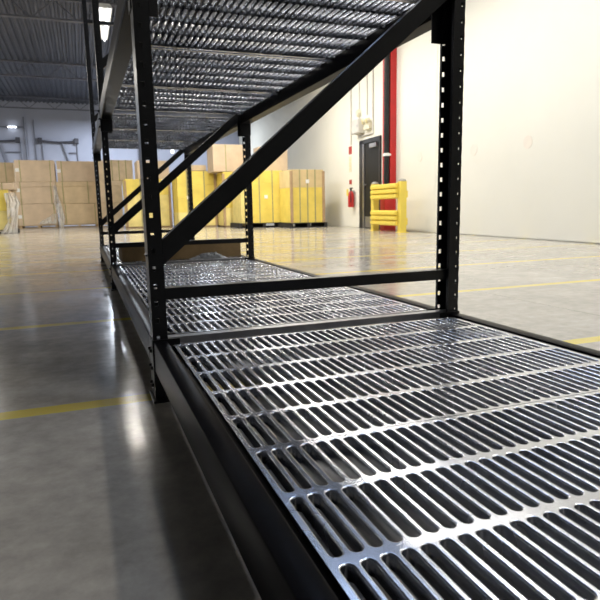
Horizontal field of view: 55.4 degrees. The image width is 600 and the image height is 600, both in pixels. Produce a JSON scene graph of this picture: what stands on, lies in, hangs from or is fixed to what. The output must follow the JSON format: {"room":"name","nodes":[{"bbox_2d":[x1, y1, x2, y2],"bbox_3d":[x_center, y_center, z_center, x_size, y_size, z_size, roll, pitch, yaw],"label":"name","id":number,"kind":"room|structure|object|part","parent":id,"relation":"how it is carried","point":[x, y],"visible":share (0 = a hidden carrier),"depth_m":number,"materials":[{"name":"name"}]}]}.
{"room":"warehouse","nodes":[
{"label":"warehouse","id":0,"kind":"room"},
{"bbox_2d":[0,0,236,105],"bbox_3d":[-6.592,-6.238,8.717,22.300,0.200,35.200,-5,10,-20],"label":"ceiling","id":1,"kind":"structure","parent":0,"point":[21,39],"depth_m":17.19,"materials":[{"name":"paint"}]},
{"bbox_2d":[0,59,104,80],"bbox_3d":[-10.566,-7.254,17.641,21.200,0.480,0.110,-5,10,-20],"label":"joist","id":2,"kind":"object","parent":1,"relation":"attached to","point":[1,60],"visible":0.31,"depth_m":18.46,"materials":[{"name":"grey metal"}]},
{"bbox_2d":[0,95,161,110],"bbox_3d":[-12.760,-8.141,23.372,21.200,0.480,0.110,-5,10,-20],"label":"joist","id":3,"kind":"object","parent":1,"relation":"attached to","point":[42,98],"visible":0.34,"depth_m":24.10,"materials":[{"name":"metal"}]},
{"bbox_2d":[99,1,111,40],"bbox_3d":[-4.490,-6.542,12.936,0.300,0.674,2.400,-5,10,-20],"label":"strip light","id":4,"kind":"object","parent":1,"relation":"hanging from","point":[105,10],"visible":0.69,"depth_m":12.40,"materials":[{"name":"white plastic"}]},
{"bbox_2d":[0,0,225,26],"bbox_3d":[-8.373,-6.367,11.910,21.200,0.480,0.110,-5,10,-20],"label":"joist","id":5,"kind":"object","parent":1,"relation":"attached to","point":[27,16],"visible":0.26,"depth_m":12.97,"materials":[{"name":"grey metal"}]},
{"bbox_2d":[0,100,238,223],"bbox_3d":[-13.006,-6.085,25.245,21.730,5.550,0.250,-5,10,-20],"label":"wall","id":6,"kind":"structure","parent":0,"point":[49,125],"depth_m":25.68,"materials":[{"name":"grey paint"}]},
{"bbox_2d":[0,137,22,161],"bbox_3d":[-13.168,-5.183,25.080,1.958,3.830,0.180,-5,10,-20],"label":"wall bracket","id":7,"kind":"object","parent":6,"relation":"attached to","point":[17,139],"visible":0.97,"depth_m":25.01,"materials":[{"name":"grey metal"}]},
{"bbox_2d":[0,125,23,128],"bbox_3d":[-12.868,-7.528,24.821,1.550,0.110,0.180,-5,10,-20],"label":"wall lamp","id":8,"kind":"object","parent":6,"relation":"attached to","point":[7,126],"visible":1,"depth_m":24.88,"materials":[{"name":"white"}]},
{"bbox_2d":[23,117,27,159],"bbox_3d":[-12.111,-5.717,25.461,0.050,4.720,0.052,-5,10,-20],"label":"conduit","id":9,"kind":"object","parent":6,"relation":"attached to","point":[23,117],"visible":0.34,"depth_m":25.21,"materials":[{"name":"grey metal"}]},
{"bbox_2d":[33,120,36,159],"bbox_3d":[-11.745,-5.687,25.606,0.050,4.600,0.052,-5,10,-20],"label":"conduit","id":10,"kind":"object","parent":6,"relation":"attached to","point":[33,120],"visible":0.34,"depth_m":25.36,"materials":[{"name":"grey metal"}]},
{"bbox_2d":[37,138,78,160],"bbox_3d":[-10.820,-5.370,25.949,1.700,3.830,0.180,-5,10,-20],"label":"wall bracket","id":11,"kind":"object","parent":6,"relation":"attached to","point":[76,141],"visible":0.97,"depth_m":25.76,"materials":[{"name":"grey metal"}]},
{"bbox_2d":[0,221,599,599],"bbox_3d":[-6.549,-0.764,9.635,22.200,0.200,35.300,-5,10,-20],"label":"floor","id":12,"kind":"structure","parent":0,"point":[105,494],"depth_m":1.75,"materials":[{"name":"concrete"}]},
{"bbox_2d":[0,229,19,233],"bbox_3d":[-8.717,-1.960,16.356,1.180,0.090,1.000,-5,10,-20],"label":"pallet","id":13,"kind":"object","parent":12,"relation":"on","point":[15,229],"visible":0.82,"depth_m":16.25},
{"bbox_2d":[0,211,11,229],"bbox_3d":[-8.779,-2.261,16.285,1.060,0.524,1.000,-5,10,-20],"label":"carton","id":14,"kind":"object","parent":13,"relation":"on","point":[5,220],"visible":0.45,"depth_m":15.95,"materials":[{"name":"yellow cardboard"}]},
{"bbox_2d":[0,190,9,210],"bbox_3d":[-8.789,-2.809,16.196,1.060,0.574,1.000,-5,10,-20],"label":"carton","id":15,"kind":"object","parent":14,"relation":"on","point":[3,207],"visible":0.45,"depth_m":15.88,"materials":[{"name":"yellow cardboard"}]},
{"bbox_2d":[0,183,17,190],"bbox_3d":[-8.710,-3.196,16.159,1.200,0.186,0.954,-5,10,-20],"label":"carton","id":16,"kind":"object","parent":15,"relation":"on","point":[3,186],"visible":1,"depth_m":15.89,"materials":[{"name":"brown cardboard"}]},
{"bbox_2d":[8,190,16,229],"bbox_3d":[-8.265,-2.587,16.437,0.045,1.095,0.890,-5,10,-20],"label":"cardboard sheet","id":17,"kind":"object","parent":13,"relation":"on","point":[11,193],"visible":0.71,"depth_m":16.12,"materials":[{"name":"beige cardboard"}]},
{"bbox_2d":[4,193,19,232],"bbox_3d":[-8.053,-2.418,15.877,0.562,1.117,0.062,-5,10,-20],"label":"film","id":18,"kind":"object","parent":12,"relation":"on","point":[13,208],"visible":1,"depth_m":15.90,"materials":[{"name":"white plastic"}]},
{"bbox_2d":[20,224,59,228],"bbox_3d":[-9.552,-2.703,21.006,1.290,0.100,1.000,-5,10,-20],"label":"pallet","id":19,"kind":"object","parent":12,"relation":"on","point":[39,226],"visible":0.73,"depth_m":20.68,"materials":[{"name":"brown wood"}]},
{"bbox_2d":[18,204,58,225],"bbox_3d":[-9.573,-3.127,20.928,1.280,0.756,1.008,-5,10,-20],"label":"carton","id":20,"kind":"object","parent":19,"relation":"on","point":[28,214],"visible":0.88,"depth_m":20.47,"materials":[{"name":"brown cardboard"}]},
{"bbox_2d":[14,182,57,203],"bbox_3d":[-9.578,-3.883,20.809,1.330,0.766,1.037,-5,10,-20],"label":"carton","id":21,"kind":"object","parent":20,"relation":"on","point":[28,192],"visible":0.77,"depth_m":20.35,"materials":[{"name":"brown cardboard"}]},
{"bbox_2d":[14,160,56,181],"bbox_3d":[-9.565,-4.640,20.696,1.300,0.756,1.008,-5,10,-20],"label":"carton","id":22,"kind":"object","parent":21,"relation":"on","point":[25,170],"visible":0.81,"depth_m":20.24,"materials":[{"name":"brown cardboard"}]},
{"bbox_3d":[-9.585,-4.177,20.763,1.330,0.169,1.033,-5,10,-20],"label":"lid","id":23,"kind":"part","parent":21,"relation":"part of","materials":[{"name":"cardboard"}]},
{"bbox_2d":[53,189,64,227],"bbox_3d":[-8.677,-3.373,20.591,0.321,1.517,0.052,-5,10,-20],"label":"film","id":24,"kind":"object","parent":12,"relation":"on","point":[59,210],"visible":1,"depth_m":20.65,"materials":[{"name":"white plastic"}]},
{"bbox_2d":[60,224,98,227],"bbox_3d":[-8.280,-2.804,21.477,1.330,0.100,1.000,-5,10,-20],"label":"pallet","id":25,"kind":"object","parent":12,"relation":"on","point":[79,225],"visible":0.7,"depth_m":21.12,"materials":[{"name":"brown wood"}]},
{"bbox_2d":[59,203,97,224],"bbox_3d":[-8.278,-3.226,21.410,1.310,0.746,1.004,-5,10,-20],"label":"carton","id":26,"kind":"object","parent":25,"relation":"on","point":[73,213],"visible":0.79,"depth_m":20.96,"materials":[{"name":"brown cardboard"}]},
{"bbox_2d":[56,182,96,203],"bbox_3d":[-8.302,-3.985,21.282,1.380,0.786,1.037,-5,10,-20],"label":"carton","id":27,"kind":"object","parent":26,"relation":"on","point":[67,192],"visible":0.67,"depth_m":20.81,"materials":[{"name":"brown cardboard"}]},
{"bbox_2d":[56,161,94,181],"bbox_3d":[-8.284,-4.737,21.172,1.300,0.726,1.008,-5,10,-20],"label":"carton","id":28,"kind":"object","parent":27,"relation":"on","point":[67,171],"visible":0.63,"depth_m":20.71,"materials":[{"name":"brown cardboard"}]},
{"bbox_3d":[-8.309,-4.289,21.234,1.380,0.169,1.033,-5,10,-20],"label":"lid","id":29,"kind":"part","parent":27,"relation":"part of","materials":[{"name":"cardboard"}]},
{"bbox_2d":[82,0,194,261],"bbox_3d":[-1.780,-1.979,6.401,1.085,3.050,0.120,-5,10,-20],"label":"frame","id":30,"kind":"object","parent":12,"relation":"on","point":[93,117],"visible":0.56,"depth_m":6.35,"materials":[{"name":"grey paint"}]},
{"bbox_3d":[-2.257,-1.941,6.225,0.043,3.050,0.078,-5,10,-20],"label":"post","id":31,"kind":"part","parent":30,"relation":"part of","materials":[{"name":"black metal"}]},
{"bbox_3d":[-1.303,-2.017,6.578,0.043,3.050,0.078,-5,10,-20],"label":"post","id":32,"kind":"part","parent":30,"relation":"part of","materials":[{"name":"black metal"}]},
{"bbox_2d":[184,121,243,159],"bbox_3d":[-0.864,-1.509,5.467,0.088,0.177,2.536,-5,10,-20],"label":"beam","id":33,"kind":"structure","parent":30,"relation":"attached to","point":[236,127],"depth_m":5.50,"materials":[{"name":"metal"}]},
{"bbox_2d":[104,140,194,149],"bbox_3d":[-1.618,-1.650,6.035,0.956,0.030,0.795,-5,10,-20],"label":"panel","id":34,"kind":"object","parent":33,"relation":"on","point":[113,144],"visible":0.46,"depth_m":6.14,"materials":[{"name":"metal"}]},
{"bbox_2d":[104,129,210,141],"bbox_3d":[-1.335,-1.535,5.294,0.956,0.030,0.795,-5,10,-20],"label":"panel","id":35,"kind":"object","parent":33,"relation":"on","point":[117,134],"visible":0.5,"depth_m":5.37,"materials":[{"name":"metal"}]},
{"bbox_2d":[112,110,234,131],"bbox_3d":[-1.051,-1.421,4.554,0.956,0.030,0.795,-5,10,-20],"label":"panel","id":36,"kind":"object","parent":33,"relation":"on","point":[121,119],"visible":0.7,"depth_m":4.50,"materials":[{"name":"metal"}]},
{"bbox_2d":[125,226,172,227],"bbox_3d":[-5.044,-2.447,19.038,1.420,0.050,1.100,-5,10,-20],"label":"pallet","id":37,"kind":"object","parent":12,"relation":"on","point":[125,226],"visible":0.4,"depth_m":18.80,"materials":[{"name":"brown wood"}]},
{"bbox_2d":[122,179,172,226],"bbox_3d":[-5.070,-3.210,18.894,1.455,1.503,1.130,-5,10,-20],"label":"load","id":38,"kind":"object","parent":37,"relation":"on","point":[129,185],"visible":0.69,"depth_m":18.39,"materials":[{"name":"yellow cardboard"}]},
{"bbox_2d":[134,160,168,178],"bbox_3d":[-4.900,-4.267,18.863,1.000,0.586,1.004,-5,10,-20],"label":"carton","id":39,"kind":"object","parent":38,"relation":"on","point":[165,172],"visible":0.33,"depth_m":18.49,"materials":[{"name":"brown cardboard"}]},
{"bbox_2d":[91,0,253,290],"bbox_3d":[-0.892,-1.620,4.081,1.085,3.050,0.120,-5,10,-20],"label":"frame","id":40,"kind":"object","parent":12,"relation":"on","point":[101,63],"visible":0.52,"depth_m":4.14,"materials":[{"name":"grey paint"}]},
{"bbox_2d":[92,106,111,161],"bbox_3d":[-1.796,-1.434,5.122,0.088,0.177,2.536,-5,10,-20],"label":"beam","id":41,"kind":"structure","parent":40,"relation":"attached to","point":[97,144],"depth_m":5.47,"materials":[{"name":"metal"}]},
{"bbox_3d":[-1.369,-1.582,3.905,0.043,3.050,0.078,-5,10,-20],"label":"post","id":42,"kind":"part","parent":40,"relation":"part of","materials":[{"name":"black metal"}]},
{"bbox_2d":[99,245,118,286],"bbox_3d":[-1.775,-0.355,5.297,0.088,0.177,2.536,-5,10,-20],"label":"beam","id":43,"kind":"structure","parent":40,"relation":"attached to","point":[105,255],"depth_m":5.33,"materials":[{"name":"metal"}]},
{"bbox_3d":[-0.415,-1.658,4.258,0.043,3.050,0.078,-5,10,-20],"label":"post","id":44,"kind":"part","parent":40,"relation":"part of","materials":[{"name":"black metal"}]},
{"bbox_2d":[240,6,445,135],"bbox_3d":[0.040,-1.143,3.106,0.088,0.177,2.626,-5,10,-20],"label":"beam","id":45,"kind":"structure","parent":40,"relation":"attached to","point":[318,77],"depth_m":2.83,"materials":[{"name":"metal"}]},
{"bbox_2d":[114,85,276,114],"bbox_3d":[-0.709,-1.282,3.658,0.956,0.030,0.795,-5,10,-20],"label":"panel","id":46,"kind":"object","parent":45,"relation":"on","point":[172,99],"visible":0.79,"depth_m":3.68,"materials":[{"name":"metal"}]},
{"bbox_2d":[122,46,331,93],"bbox_3d":[-0.421,-1.165,2.906,0.956,0.030,0.795,-5,10,-20],"label":"panel","id":47,"kind":"object","parent":45,"relation":"on","point":[208,70],"visible":0.82,"depth_m":2.90,"materials":[{"name":"metal"}]},
{"bbox_2d":[149,0,418,60],"bbox_3d":[-0.133,-1.049,2.155,0.956,0.030,0.795,-5,10,-20],"label":"panel","id":48,"kind":"object","parent":45,"relation":"on","point":[309,29],"visible":0.94,"depth_m":2.19,"materials":[{"name":"metal"}]},
{"bbox_3d":[-0.842,-0.429,5.642,0.088,0.177,2.536,-5,10,-20],"label":"beam","id":49,"kind":"structure","parent":40,"relation":"attached to","visible":0},
{"bbox_2d":[112,256,239,262],"bbox_3d":[-1.030,-0.341,4.729,0.956,0.030,0.795,-5,10,-20],"label":"panel","id":50,"kind":"object","parent":49,"relation":"on","point":[119,260],"visible":0.15,"depth_m":4.49,"materials":[{"name":"metal"}]},
{"bbox_2d":[119,243,240,261],"bbox_3d":[-0.989,-0.408,4.688,0.932,0.112,0.400,-5,10,-20],"label":"carton","id":51,"kind":"object","parent":50,"relation":"on","point":[129,254],"visible":0.51,"depth_m":4.53,"materials":[{"name":"cardboard"}]},
{"bbox_2d":[190,251,227,259],"bbox_3d":[-0.719,-0.355,4.491,0.300,0.054,0.100,-5,10,-20],"label":"film","id":52,"kind":"object","parent":50,"relation":"on","point":[212,255],"visible":0.98,"depth_m":4.46,"materials":[{"name":"plastic"}]},
{"bbox_2d":[230,222,277,227],"bbox_3d":[-1.219,-2.248,17.070,1.500,0.140,1.100,-5,10,-20],"label":"pallet","id":53,"kind":"object","parent":12,"relation":"on","point":[235,225],"visible":0.6,"depth_m":16.70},
{"bbox_2d":[232,189,246,222],"bbox_3d":[-1.710,-2.985,16.736,0.320,1.438,1.000,-5,10,-20],"label":"load","id":54,"kind":"object","parent":53,"relation":"on","point":[238,202],"visible":0.39,"depth_m":16.43},
{"bbox_2d":[252,170,282,222],"bbox_3d":[-1.051,-3.063,17.004,1.090,1.483,1.109,-5,10,-20],"label":"load","id":55,"kind":"object","parent":53,"relation":"on","point":[266,187],"visible":0.47,"depth_m":16.46,"materials":[{"name":"yellow cardboard"}]},
{"bbox_2d":[253,147,287,170],"bbox_3d":[-0.885,-4.215,17.189,0.900,0.706,0.554,-5,10,-20],"label":"carton","id":56,"kind":"object","parent":55,"relation":"on","point":[280,164],"visible":0.25,"depth_m":17.03,"materials":[{"name":"brown cardboard"}]},
{"bbox_2d":[130,0,465,403],"bbox_3d":[0.028,-1.248,1.678,1.085,3.050,0.120,-5,10,-20],"label":"frame","id":57,"kind":"object","parent":12,"relation":"on","point":[158,250],"visible":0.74,"depth_m":1.79,"materials":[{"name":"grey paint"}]},
{"bbox_2d":[98,0,157,131],"bbox_3d":[-0.892,-1.069,2.760,0.088,0.177,2.626,-5,10,-20],"label":"beam","id":58,"kind":"structure","parent":57,"relation":"attached to","point":[120,50],"depth_m":2.41,"materials":[{"name":"metal"}]},
{"bbox_2d":[109,264,175,395],"bbox_3d":[-0.871,0.011,2.935,0.088,0.177,2.626,-5,10,-20],"label":"beam","id":59,"kind":"structure","parent":57,"relation":"attached to","point":[138,312],"depth_m":2.40,"materials":[{"name":"metal"}]},
{"bbox_3d":[-0.449,-1.210,1.501,0.043,3.050,0.078,-5,10,-20],"label":"post","id":60,"kind":"part","parent":57,"relation":"part of","materials":[{"name":"black metal"}]},
{"bbox_3d":[-0.410,0.284,1.748,0.087,0.020,0.120,-5,10,-20],"label":"foot plate","id":61,"kind":"part","parent":57,"relation":"part of","materials":[{"name":"black metal"}]},
{"bbox_2d":[149,338,343,599],"bbox_3d":[0.041,0.380,0.552,0.088,0.177,2.583,-5,10,-20],"label":"beam","id":62,"kind":"structure","parent":57,"relation":"attached to","point":[281,565],"depth_m":0.80,"materials":[{"name":"metal"}]},
{"bbox_2d":[245,257,438,321],"bbox_3d":[0.061,-0.063,3.281,0.088,0.177,2.626,-5,10,-20],"label":"beam","id":63,"kind":"structure","parent":57,"relation":"attached to","point":[388,296],"depth_m":2.58,"materials":[{"name":"metal"}]},
{"bbox_2d":[119,260,283,279],"bbox_3d":[-0.687,-0.202,3.833,0.956,0.030,0.795,-5,10,-20],"label":"panel","id":64,"kind":"object","parent":63,"relation":"on","point":[213,267],"visible":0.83,"depth_m":3.79,"materials":[{"name":"metal"}]},
{"bbox_2d":[128,270,309,299],"bbox_3d":[-0.400,-0.086,3.082,0.956,0.030,0.795,-5,10,-20],"label":"panel","id":65,"kind":"object","parent":63,"relation":"on","point":[139,285],"visible":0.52,"depth_m":3.23,"materials":[{"name":"metal"}]},
{"bbox_2d":[142,287,426,333],"bbox_3d":[-0.112,0.030,2.330,0.956,0.030,0.795,-5,10,-20],"label":"panel","id":66,"kind":"object","parent":63,"relation":"on","point":[225,312],"visible":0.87,"depth_m":2.23,"materials":[{"name":"metal"}]},
{"bbox_3d":[0.504,-1.286,1.855,0.043,3.050,0.078,-5,10,-20],"label":"post","id":67,"kind":"part","parent":57,"relation":"part of","materials":[{"name":"black metal"}]},
{"bbox_2d":[440,311,599,358],"bbox_3d":[0.974,0.306,0.897,0.088,0.177,2.583,-5,10,-20],"label":"beam","id":68,"kind":"structure","parent":57,"relation":"attached to","point":[558,343],"depth_m":1.69,"materials":[{"name":"metal"}]},
{"bbox_2d":[174,317,599,456],"bbox_3d":[0.222,0.166,1.457,0.956,0.030,0.795,-5,10,-20],"label":"panel","id":69,"kind":"object","parent":68,"relation":"on","point":[317,384],"visible":0.96,"depth_m":1.32,"materials":[{"name":"metal"}]},
{"bbox_2d":[248,391,599,599],"bbox_3d":[0.504,0.280,0.720,0.956,0.030,0.795,-5,10,-20],"label":"panel","id":70,"kind":"object","parent":68,"relation":"on","point":[503,503],"visible":1,"depth_m":0.76,"materials":[{"name":"metal"}]},
{"bbox_2d":[278,222,327,227],"bbox_3d":[0.071,-2.154,16.335,1.130,0.140,1.000,-5,10,-20],"label":"pallet","id":71,"kind":"object","parent":12,"relation":"on","point":[280,224],"visible":0.82,"depth_m":16.09,"materials":[{"name":"black plastic"}]},
{"bbox_2d":[279,169,324,222],"bbox_3d":[0.038,-2.931,16.186,1.010,1.443,1.030,-5,10,-20],"label":"load","id":72,"kind":"object","parent":71,"relation":"on","point":[302,191],"visible":1,"depth_m":15.77,"materials":[{"name":"yellow cardboard"}]},
{"bbox_2d":[380,48,396,230],"bbox_3d":[1.950,-4.258,12.812,0.288,5.350,0.415,-4,10,-17],"label":"steel column","id":73,"kind":"structure","parent":12,"relation":"on","point":[390,62],"depth_m":12.72,"materials":[{"name":"red metal"}]},
{"bbox_2d":[369,179,407,232],"bbox_3d":[1.897,-2.039,12.411,0.245,1.100,1.520,-4,10,-17],"label":"guard rail","id":74,"kind":"object","parent":12,"relation":"on","point":[398,190],"visible":0.99,"depth_m":12.04,"materials":[{"name":"yellow metal"}]},
{"bbox_3d":[1.710,-2.112,13.040,0.200,1.050,0.200,-4,10,-17],"label":"guard post","id":75,"kind":"part","parent":74,"relation":"part of","materials":[{"name":"yellow metal"}]},
{"bbox_3d":[1.812,-1.786,12.423,0.057,0.320,1.240,-4,10,-17],"label":"rail","id":76,"kind":"part","parent":74,"relation":"part of","materials":[{"name":"yellow metal"}]},
{"bbox_3d":[1.802,-2.339,12.334,0.057,0.320,1.240,-4,10,-17],"label":"rail","id":77,"kind":"part","parent":74,"relation":"part of","materials":[{"name":"yellow metal"}]},
{"bbox_3d":[2.109,-1.918,11.797,0.200,1.050,0.200,-4,10,-17],"label":"guard post","id":78,"kind":"part","parent":74,"relation":"part of","materials":[{"name":"yellow metal"}]},
{"bbox_3d":[-3.409,-2.406,18.588,1.200,0.050,1.100,-5,10,-20],"label":"pallet","id":79,"kind":"object","parent":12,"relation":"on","visible":0},
{"bbox_2d":[172,171,217,225],"bbox_3d":[-3.410,-3.264,18.439,1.223,1.693,1.130,-5,10,-20],"label":"load","id":80,"kind":"object","parent":79,"relation":"on","point":[203,182],"visible":0.57,"depth_m":17.91,"materials":[{"name":"yellow cardboard"}]},
{"bbox_2d":[185,165,205,170],"bbox_3d":[-3.363,-4.178,18.169,0.620,0.174,0.700,-5,10,-20],"label":"carton","id":81,"kind":"object","parent":80,"relation":"on","point":[193,167],"visible":0.51,"depth_m":17.87,"materials":[{"name":"brown cardboard"}]},
{"bbox_3d":[-1.992,-2.365,18.163,1.030,0.050,1.100,-5,10,-20],"label":"pallet","id":82,"kind":"object","parent":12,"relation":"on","visible":0},
{"bbox_2d":[216,172,244,225],"bbox_3d":[-2.014,-3.182,18.012,1.094,1.613,1.130,-5,10,-20],"label":"load","id":83,"kind":"object","parent":82,"relation":"on","point":[225,217],"visible":0.18,"depth_m":17.47,"materials":[{"name":"yellow cardboard"}]},
{"bbox_2d":[207,144,244,172],"bbox_3d":[-2.197,-4.347,17.640,1.180,0.802,0.854,-5,10,-20],"label":"carton","id":84,"kind":"object","parent":83,"relation":"on","point":[220,157],"visible":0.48,"depth_m":17.21,"materials":[{"name":"brown cardboard"}]},
{"bbox_3d":[-6.893,-2.744,20.935,0.800,0.100,1.000,-5,10,-20],"label":"pallet","id":85,"kind":"object","parent":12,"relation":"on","visible":0},
{"bbox_2d":[98,203,122,223],"bbox_3d":[-6.919,-3.163,20.858,0.800,0.746,1.004,-5,10,-20],"label":"carton","id":86,"kind":"object","parent":85,"relation":"on","point":[118,214],"visible":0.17,"depth_m":20.40,"materials":[{"name":"brown cardboard"}]},
{"bbox_2d":[97,181,122,202],"bbox_3d":[-6.900,-3.910,20.748,0.820,0.756,1.037,-5,10,-20],"label":"carton","id":87,"kind":"object","parent":86,"relation":"on","point":[117,196],"visible":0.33,"depth_m":20.32,"materials":[{"name":"brown cardboard"}]},
{"bbox_3d":[-6.907,-4.200,20.703,0.820,0.169,1.033,-5,10,-20],"label":"lid","id":88,"kind":"part","parent":87,"relation":"part of","materials":[{"name":"cardboard"}]},
{"bbox_2d":[98,160,132,180],"bbox_3d":[-6.714,-4.662,20.704,1.180,0.726,1.004,-5,10,-20],"label":"carton","id":89,"kind":"object","parent":87,"relation":"on","point":[120,170],"visible":0.55,"depth_m":20.28,"materials":[{"name":"brown cardboard"}]},
{"bbox_3d":[-11.079,-2.753,21.495,1.040,0.100,1.000,-5,10,-20],"label":"pallet","id":90,"kind":"object","parent":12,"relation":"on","visible":0},
{"bbox_3d":[-11.088,-3.197,21.423,1.040,0.794,1.000,-5,10,-20],"label":"carton","id":91,"kind":"object","parent":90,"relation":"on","visible":0},
{"bbox_3d":[-11.103,-3.962,21.299,1.040,0.744,1.000,-5,10,-20],"label":"carton","id":92,"kind":"object","parent":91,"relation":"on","visible":0},
{"bbox_2d":[0,162,15,182],"bbox_3d":[-11.098,-4.694,21.185,1.000,0.726,1.004,-5,10,-20],"label":"carton","id":93,"kind":"object","parent":92,"relation":"on","point":[7,171],"visible":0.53,"depth_m":20.82,"materials":[{"name":"brown cardboard"}]},
{"bbox_2d":[239,0,599,243],"bbox_3d":[2.377,-4.292,12.342,0.250,5.550,35.067,-4,10,-17],"label":"wall","id":94,"kind":"structure","parent":0,"point":[532,67],"depth_m":9.29,"materials":[{"name":"beige paint"}]},
{"bbox_2d":[346,188,354,206],"bbox_3d":[1.367,-2.732,15.214,0.187,0.510,0.222,-4,10,-17],"label":"fire extinguisher","id":95,"kind":"object","parent":94,"relation":"attached to","point":[350,194],"visible":1,"depth_m":15.18,"materials":[{"name":"red paint"}]},
{"bbox_2d":[349,156,351,171],"bbox_3d":[1.349,-3.647,15.360,0.013,0.410,0.160,-4,10,-17],"label":"wall sign","id":96,"kind":"object","parent":94,"relation":"attached to","point":[350,164],"visible":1,"depth_m":15.34,"materials":[{"name":"beige plastic"}]},
{"bbox_2d":[350,89,351,144],"bbox_3d":[1.323,-5.684,14.926,0.042,3.190,0.044,-4,10,-17],"label":"conduit","id":97,"kind":"object","parent":94,"relation":"attached to","point":[351,89],"visible":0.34,"depth_m":15.05,"materials":[{"name":"white metal"}]},
{"bbox_2d":[352,118,363,134],"bbox_3d":[1.465,-4.405,14.524,0.184,0.350,0.440,-4,10,-17],"label":"electrical box","id":98,"kind":"object","parent":94,"relation":"attached to","point":[357,127],"visible":0.98,"depth_m":14.36,"materials":[{"name":"metal"}]},
{"bbox_3d":[1.395,-4.400,14.502,0.012,0.310,0.400,-4,10,-17],"label":"door","id":99,"kind":"part","parent":98,"relation":"part of","materials":[{"name":"white metal"}]},
{"bbox_2d":[356,109,360,116],"bbox_3d":[1.482,-4.759,14.548,0.089,0.210,0.207,-4,10,-17],"label":"bell","id":100,"kind":"object","parent":94,"relation":"attached to","point":[358,112],"visible":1,"depth_m":14.48,"materials":[{"name":"beige plastic"}]},
{"bbox_2d":[358,82,359,108],"bbox_3d":[1.483,-6.026,14.361,0.027,2.340,0.028,-4,10,-17],"label":"conduit","id":101,"kind":"object","parent":94,"relation":"attached to","point":[359,82],"visible":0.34,"depth_m":14.48,"materials":[{"name":"white metal"}]},
{"bbox_2d":[361,117,371,129],"bbox_3d":[1.631,-4.327,14.028,0.170,0.268,0.361,-4,10,-17],"label":"emergency light","id":102,"kind":"object","parent":94,"relation":"attached to","point":[367,123],"visible":1,"depth_m":13.93,"materials":[{"name":"beige plastic"}]},
{"bbox_2d":[366,74,367,114],"bbox_3d":[1.631,-5.840,13.918,0.030,2.570,0.032,-4,10,-17],"label":"conduit","id":103,"kind":"object","parent":94,"relation":"attached to","point":[367,74],"visible":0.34,"depth_m":14.04,"materials":[{"name":"white metal"}]},
{"bbox_2d":[359,135,381,228],"bbox_3d":[1.712,-2.884,14.203,0.104,2.200,1.220,-4,10,-17],"label":"door","id":104,"kind":"structure","parent":94,"relation":"in","point":[370,150],"depth_m":14.30,"materials":[{"name":"metal"}]},
{"bbox_3d":[1.787,-1.944,14.245,0.002,0.270,0.820,-4,10,-17],"label":"kick plate","id":105,"kind":"part","parent":104,"relation":"part of","materials":[{"name":"metal"}]},
{"bbox_2d":[372,69,373,131],"bbox_3d":[1.737,-5.574,13.622,0.038,3.005,0.040,-4,10,-17],"label":"conduit","id":106,"kind":"object","parent":94,"relation":"attached to","point":[373,69],"visible":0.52,"depth_m":13.73,"materials":[{"name":"white metal"}]},
{"bbox_2d":[417,152,421,161],"bbox_3d":[2.486,-2.973,11.853,0.006,0.200,0.200,-4,10,-17],"label":"wall patch","id":107,"kind":"structure","parent":94,"relation":"attached to","point":[419,156],"depth_m":11.86,"materials":[{"name":"white paint"}]},
{"bbox_2d":[470,144,476,155],"bbox_3d":[3.061,-2.644,10.068,0.006,0.200,0.200,-4,10,-17],"label":"wall patch","id":108,"kind":"structure","parent":94,"relation":"attached to","point":[473,150],"depth_m":10.06,"materials":[{"name":"white paint"}]},
{"bbox_2d":[523,135,532,148],"bbox_3d":[3.488,-2.417,8.741,0.006,0.200,0.200,-4,10,-17],"label":"wall patch","id":109,"kind":"structure","parent":94,"relation":"attached to","point":[527,143],"depth_m":8.74,"materials":[{"name":"white paint"}]}
]}

